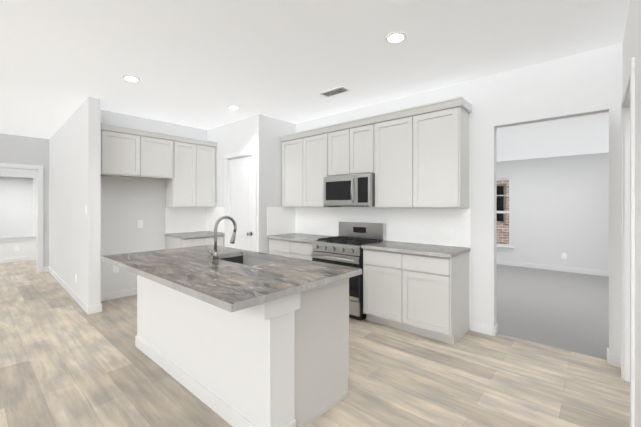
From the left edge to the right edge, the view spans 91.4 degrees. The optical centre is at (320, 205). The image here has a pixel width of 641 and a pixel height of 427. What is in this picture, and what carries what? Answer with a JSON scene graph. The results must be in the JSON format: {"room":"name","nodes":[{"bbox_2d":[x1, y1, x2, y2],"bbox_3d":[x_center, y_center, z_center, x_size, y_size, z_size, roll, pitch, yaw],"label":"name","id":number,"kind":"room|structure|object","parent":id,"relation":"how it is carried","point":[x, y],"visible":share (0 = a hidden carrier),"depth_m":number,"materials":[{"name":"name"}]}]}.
{"room":"kitchen","nodes":[
{"label":"kitchen","id":0,"kind":"room"},
{"bbox_2d":[0,177,32,236],"bbox_3d":[-7.689,0.039,7.780,0.040,1.580,0.880,0,0,41],"label":"wall","id":1,"kind":"structure","parent":0,"point":[16,211],"depth_m":7.84,"materials":[{"name":"paint"}]},
{"bbox_2d":[0,168,36,258],"bbox_3d":[-8.065,-0.001,7.232,0.120,2.800,3.300,0,0,41],"label":"wall","id":2,"kind":"structure","parent":0,"point":[27,248],"depth_m":7.85,"materials":[{"name":"white paint"}]},
{"bbox_2d":[0,256,36,262],"bbox_3d":[-8.019,1.346,7.182,0.014,0.105,3.085,0,0,41],"label":"baseboard","id":3,"kind":"structure","parent":2,"relation":"attached to","point":[18,259],"depth_m":7.77,"materials":[{"name":"white wood"}]},
{"bbox_2d":[0,236,36,241],"bbox_3d":[-7.604,0.829,7.706,0.125,0.100,0.960,0,0,41],"label":"trim","id":4,"kind":"structure","parent":2,"relation":"attached to","point":[6,239],"depth_m":7.75,"materials":[{"name":"white wood"}]},
{"bbox_2d":[0,133,48,266],"bbox_3d":[-8.065,0.000,4.082,0.120,2.800,6.970,0,0,41],"label":"wall","id":5,"kind":"structure","parent":0,"point":[18,149],"depth_m":6.45,"materials":[{"name":"paint"}]},
{"bbox_2d":[0,163,42,272],"bbox_3d":[-6.329,0.287,6.044,0.140,2.225,1.460,0,0,41],"label":"door frame","id":6,"kind":"structure","parent":5,"relation":"attached to","point":[39,213],"depth_m":6.50,"materials":[{"name":"white wood"}]},
{"bbox_2d":[43,267,48,271],"bbox_3d":[-5.770,1.347,6.589,0.014,0.105,0.094,0,0,41],"label":"baseboard","id":7,"kind":"structure","parent":5,"relation":"attached to","point":[45,269],"depth_m":6.58,"materials":[{"name":"white wood"}]},
{"bbox_2d":[49,97,100,305],"bbox_3d":[-4.337,-0.001,5.393,3.842,2.800,0.264,0,0,41],"label":"wall","id":8,"kind":"structure","parent":0,"point":[74,185],"depth_m":4.48,"materials":[{"name":"paint"}]},
{"bbox_2d":[49,267,88,314],"bbox_3d":[-4.351,1.347,5.307,3.768,0.105,0.145,0,0,41],"label":"baseboard","id":9,"kind":"structure","parent":8,"relation":"attached to","point":[83,305],"depth_m":4.78,"materials":[{"name":"white wood"}]},
{"bbox_2d":[89,304,101,313],"bbox_3d":[-2.930,1.348,4.076,0.019,0.105,0.144,0,0,41],"label":"baseboard","id":10,"kind":"structure","parent":8,"relation":"attached to","point":[97,308],"depth_m":4.07,"materials":[{"name":"white wood"}]},
{"bbox_2d":[101,110,206,293],"bbox_3d":[-2.744,0.000,5.180,0.120,2.800,1.790,0,0,41],"label":"wall","id":11,"kind":"structure","parent":0,"point":[127,204],"depth_m":4.86,"materials":[{"name":"paint"}]},
{"bbox_2d":[113,265,118,272],"bbox_3d":[-3.075,0.950,4.706,0.008,0.115,0.072,0,0,41],"label":"outlet","id":12,"kind":"object","parent":11,"relation":"attached to","point":[115,268],"visible":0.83,"depth_m":4.70,"materials":[{"name":"grey plastic"}]},
{"bbox_2d":[101,288,136,300],"bbox_3d":[-2.928,1.347,4.870,0.014,0.105,0.991,0,0,41],"label":"baseboard","id":13,"kind":"structure","parent":11,"relation":"attached to","point":[118,294],"depth_m":4.72,"materials":[{"name":"white wood"}]},
{"bbox_2d":[101,123,144,177],"bbox_3d":[-2.948,-0.778,4.604,0.327,0.695,0.556,0,0,41],"label":"upper cabinet","id":14,"kind":"object","parent":11,"relation":"attached to","point":[122,148],"depth_m":4.49,"materials":[{"name":"white wood"}]},
{"bbox_2d":[138,221,142,227],"bbox_3d":[-2.854,0.300,4.958,0.008,0.115,0.072,0,0,41],"label":"outlet","id":15,"kind":"object","parent":11,"relation":"attached to","point":[140,224],"visible":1,"depth_m":4.96,"materials":[{"name":"grey plastic"}]},
{"bbox_2d":[145,131,176,178],"bbox_3d":[-2.662,-0.778,4.929,0.327,0.695,0.556,0,0,41],"label":"upper cabinet","id":16,"kind":"object","parent":11,"relation":"attached to","point":[160,148],"depth_m":4.89,"materials":[{"name":"white wood"}]},
{"bbox_2d":[162,135,200,206],"bbox_3d":[-2.358,-0.548,5.274,0.327,1.155,0.509,0,0,41],"label":"upper cabinet","id":17,"kind":"object","parent":11,"relation":"attached to","point":[183,167],"depth_m":5.20,"materials":[{"name":"white wood"}]},
{"bbox_2d":[165,207,206,233],"bbox_3d":[-2.352,0.253,5.528,0.008,0.442,0.750,0,0,41],"label":"backsplash","id":18,"kind":"structure","parent":11,"relation":"attached to","point":[176,218],"depth_m":5.49,"materials":[{"name":"white tile"}]},
{"bbox_2d":[201,139,216,206],"bbox_3d":[-2.128,-0.548,5.536,0.327,1.155,0.435,0,0,41],"label":"upper cabinet","id":19,"kind":"object","parent":11,"relation":"attached to","point":[208,148],"depth_m":5.49,"materials":[{"name":"white wood"}]},
{"bbox_2d":[207,115,253,232],"bbox_3d":[-1.576,-0.001,5.425,1.550,2.800,0.120,0,0,41],"label":"wall","id":20,"kind":"structure","parent":0,"point":[234,136],"depth_m":5.36,"materials":[{"name":"paint"}]},
{"bbox_2d":[207,207,223,232],"bbox_3d":[-1.874,0.253,5.602,0.612,0.442,0.008,0,0,41],"label":"backsplash","id":21,"kind":"structure","parent":20,"relation":"attached to","point":[214,214],"depth_m":5.62,"materials":[{"name":"white tile"}]},
{"bbox_2d":[224,149,256,251],"bbox_3d":[-1.281,0.262,5.155,0.880,2.275,0.140,0,0,41],"label":"door frame","id":22,"kind":"structure","parent":20,"relation":"attached to","point":[240,154],"depth_m":5.13,"materials":[{"name":"white wood"}]},
{"bbox_2d":[229,156,252,250],"bbox_3d":[-1.315,0.303,5.117,0.694,2.170,0.108,0,0,41],"label":"pantry door","id":23,"kind":"structure","parent":20,"relation":"in","point":[241,192],"depth_m":5.13,"materials":[{"name":"white wood"}]},
{"bbox_2d":[254,114,295,253],"bbox_3d":[-0.731,0.000,5.121,0.120,2.800,0.780,0,0,41],"label":"wall","id":24,"kind":"structure","parent":0,"point":[268,131],"depth_m":4.92,"materials":[{"name":"paint"}]},
{"bbox_2d":[267,207,295,235],"bbox_3d":[-0.630,0.253,5.139,0.008,0.442,0.620,0,0,41],"label":"backsplash","id":25,"kind":"structure","parent":24,"relation":"attached to","point":[281,220],"depth_m":5.12,"materials":[{"name":"white tile"}]},
{"bbox_2d":[0,260,629,426],"bbox_3d":[-5.162,1.450,3.140,12.845,0.100,9.790,0,0,41],"label":"floor","id":26,"kind":"structure","parent":0,"point":[66,360],"depth_m":2.53,"materials":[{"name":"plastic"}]},
{"bbox_2d":[165,231,224,248],"bbox_3d":[-2.126,0.937,5.317,0.622,0.925,0.761,0,0,41],"label":"base cabinet","id":27,"kind":"object","parent":26,"relation":"on","point":[184,239],"visible":0.15,"depth_m":5.10,"materials":[{"name":"wood"}]},
{"bbox_2d":[134,273,349,426],"bbox_3d":[-0.813,0.954,2.696,2.089,0.894,0.830,0,0,41],"label":"kitchen island","id":28,"kind":"object","parent":26,"relation":"on","point":[233,337],"depth_m":2.07,"materials":[{"name":"wood"}]},
{"bbox_2d":[101,245,360,312],"bbox_3d":[-0.857,0.485,2.594,2.130,0.040,1.100,0,0,41],"label":"island countertop","id":29,"kind":"structure","parent":28,"relation":"on","point":[232,286],"depth_m":2.14,"materials":[{"name":"grey stone"}]},
{"bbox_2d":[207,216,236,261],"bbox_3d":[-0.853,0.276,2.698,0.163,0.376,0.233,0,0,41],"label":"faucet","id":30,"kind":"object","parent":29,"relation":"on","point":[214,253],"visible":1,"depth_m":2.60,"materials":[{"name":"silver metal"}]},
{"bbox_2d":[221,253,272,264],"bbox_3d":[-0.659,0.617,2.781,0.716,0.248,0.436,0,0,41],"label":"sink","id":31,"kind":"object","parent":29,"relation":"in","point":[244,258],"depth_m":3.07,"materials":[{"name":"silver metal"}]},
{"bbox_2d":[267,233,334,260],"bbox_3d":[-0.261,0.937,4.809,0.991,0.925,0.622,0,0,41],"label":"base cabinet","id":32,"kind":"object","parent":26,"relation":"on","point":[296,245],"visible":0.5,"depth_m":4.62,"materials":[{"name":"wood"}]},
{"bbox_2d":[311,221,385,320],"bbox_3d":[0.361,0.820,4.183,0.754,1.160,0.707,0,0,41],"label":"range","id":33,"kind":"object","parent":26,"relation":"on","point":[343,248],"visible":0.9,"depth_m":3.98,"materials":[{"name":"silver metal"}]},
{"bbox_2d":[361,241,469,344],"bbox_3d":[1.083,0.938,3.626,1.050,0.925,0.622,0,0,41],"label":"base cabinet","id":34,"kind":"object","parent":26,"relation":"on","point":[419,289],"visible":1,"depth_m":3.37,"materials":[{"name":"wood"}]},
{"bbox_2d":[0,0,629,138],"bbox_3d":[-3.098,-1.450,4.459,14.200,0.100,14.500,0,0,41],"label":"ceiling","id":35,"kind":"structure","parent":0,"point":[202,64],"depth_m":2.83,"materials":[{"name":"white paint"}]},
{"bbox_2d":[122,75,139,81],"bbox_3d":[-2.084,-1.395,3.447,0.170,0.010,0.170,0,0,41],"label":"recessed light","id":36,"kind":"object","parent":35,"relation":"in","point":[130,78],"visible":0.96,"depth_m":3.43,"materials":[{"name":"white"}]},
{"bbox_2d":[227,105,239,109],"bbox_3d":[-1.242,-1.395,4.464,0.170,0.010,0.170,0,0,41],"label":"recessed light","id":37,"kind":"object","parent":35,"relation":"in","point":[233,107],"visible":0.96,"depth_m":4.44,"materials":[{"name":"white"}]},
{"bbox_2d":[319,86,349,96],"bbox_3d":[0.172,-1.393,3.846,0.360,0.014,0.160,0,0,41],"label":"ceiling vent","id":38,"kind":"object","parent":35,"relation":"in","point":[335,91],"visible":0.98,"depth_m":3.81,"materials":[{"name":"grey metal"}]},
{"bbox_2d":[385,32,405,43],"bbox_3d":[0.627,-1.394,2.607,0.170,0.010,0.170,0,0,41],"label":"recessed light","id":39,"kind":"object","parent":35,"relation":"in","point":[395,37],"visible":1,"depth_m":2.59,"materials":[{"name":"white"}]},
{"bbox_2d":[296,43,622,354],"bbox_3d":[1.130,0.000,4.083,4.285,2.800,0.120,0,0,41],"label":"wall","id":40,"kind":"structure","parent":0,"point":[586,83],"depth_m":3.25,"materials":[{"name":"paint"}]},
{"bbox_2d":[279,96,471,207],"bbox_3d":[0.512,-0.547,4.298,2.826,1.156,0.367,0,0,41],"label":"upper cabinet","id":41,"kind":"object","parent":40,"relation":"attached to","point":[415,157],"visible":0.98,"depth_m":3.78,"materials":[{"name":"white wood"}]},
{"bbox_2d":[324,173,374,206],"bbox_3d":[0.448,-0.193,4.281,0.752,0.415,0.477,0,0,41],"label":"microwave","id":42,"kind":"object","parent":41,"relation":"attached to","point":[356,190],"visible":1,"depth_m":4.08,"materials":[{"name":"silver metal"}]},
{"bbox_2d":[296,206,470,247],"bbox_3d":[0.629,0.245,4.439,2.806,0.457,0.008,0,0,41],"label":"backsplash","id":43,"kind":"structure","parent":40,"relation":"attached to","point":[432,223],"depth_m":4.05,"materials":[{"name":"white tile"}]},
{"bbox_2d":[470,321,493,335],"bbox_3d":[1.767,1.348,3.434,0.240,0.105,0.014,0,0,41],"label":"baseboard","id":44,"kind":"structure","parent":40,"relation":"attached to","point":[482,328],"depth_m":3.42,"materials":[{"name":"white wood"}]},
{"bbox_2d":[494,323,497,335],"bbox_3d":[1.907,1.348,3.401,0.014,0.105,0.119,0,0,41],"label":"baseboard","id":45,"kind":"structure","parent":40,"relation":"attached to","point":[496,329],"depth_m":3.39,"materials":[{"name":"white wood"}]},
{"bbox_2d":[607,348,608,363],"bbox_3d":[2.579,1.348,2.809,0.014,0.105,0.119,0,0,41],"label":"baseboard","id":46,"kind":"structure","parent":40,"relation":"attached to","point":[607,355],"depth_m":2.77,"materials":[{"name":"white wood"}]},
{"bbox_2d":[609,353,620,366],"bbox_3d":[2.572,1.348,2.725,0.085,0.105,0.014,0,0,41],"label":"baseboard","id":47,"kind":"structure","parent":40,"relation":"attached to","point":[614,359],"depth_m":2.73,"materials":[{"name":"white wood"}]},
{"bbox_2d":[497,264,608,359],"bbox_3d":[3.064,1.448,5.559,5.400,0.104,4.710,0,0,41],"label":"floor","id":48,"kind":"structure","parent":0,"point":[568,311],"depth_m":4.24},
{"bbox_2d":[497,152,608,270],"bbox_3d":[4.527,-0.001,7.221,5.400,2.800,0.120,0,0,41],"label":"wall","id":49,"kind":"structure","parent":0,"point":[559,205],"depth_m":6.64,"materials":[{"name":"paint"}]},
{"bbox_2d":[497,178,513,250],"bbox_3d":[4.062,0.209,7.564,1.070,1.700,0.120,0,0,41],"label":"bedroom window","id":50,"kind":"structure","parent":49,"relation":"in","point":[503,247],"depth_m":7.28,"materials":[{"name":"white"}]},
{"bbox_2d":[497,260,608,276],"bbox_3d":[4.477,1.346,7.176,5.385,0.105,0.014,0,0,41],"label":"baseboard","id":51,"kind":"structure","parent":49,"relation":"attached to","point":[563,269],"depth_m":6.69,"materials":[{"name":"white wood"}]},
{"bbox_2d":[497,112,608,160],"bbox_3d":[3.008,-1.071,5.495,5.400,0.060,4.479,0,0,41],"label":"ceiling","id":52,"kind":"structure","parent":0,"point":[585,134],"depth_m":4.87,"materials":[{"name":"white paint"}]},
{"bbox_2d":[623,0,640,426],"bbox_3d":[-0.484,0.002,-0.904,0.120,2.800,9.500,0,0,41],"label":"wall","id":53,"kind":"structure","parent":0,"point":[632,41],"depth_m":1.74,"materials":[{"name":"white paint"}]},
{"bbox_2d":[621,57,634,426],"bbox_3d":[2.208,0.263,2.169,0.140,2.275,0.980,0,0,41],"label":"door frame","id":54,"kind":"structure","parent":53,"relation":"attached to","point":[628,235],"depth_m":2.49,"materials":[{"name":"white wood"}]},
{"label":"outside","id":55,"kind":"structure","parent":0,"visible":0},
{"bbox_2d":[497,180,508,243],"bbox_3d":[4.810,-0.352,9.057,7.000,4.500,0.150,0,0,41],"label":"brick wall","id":56,"kind":"structure","parent":55,"point":[502,205],"depth_m":8.74,"materials":[{"name":"brown brick"}]}
]}

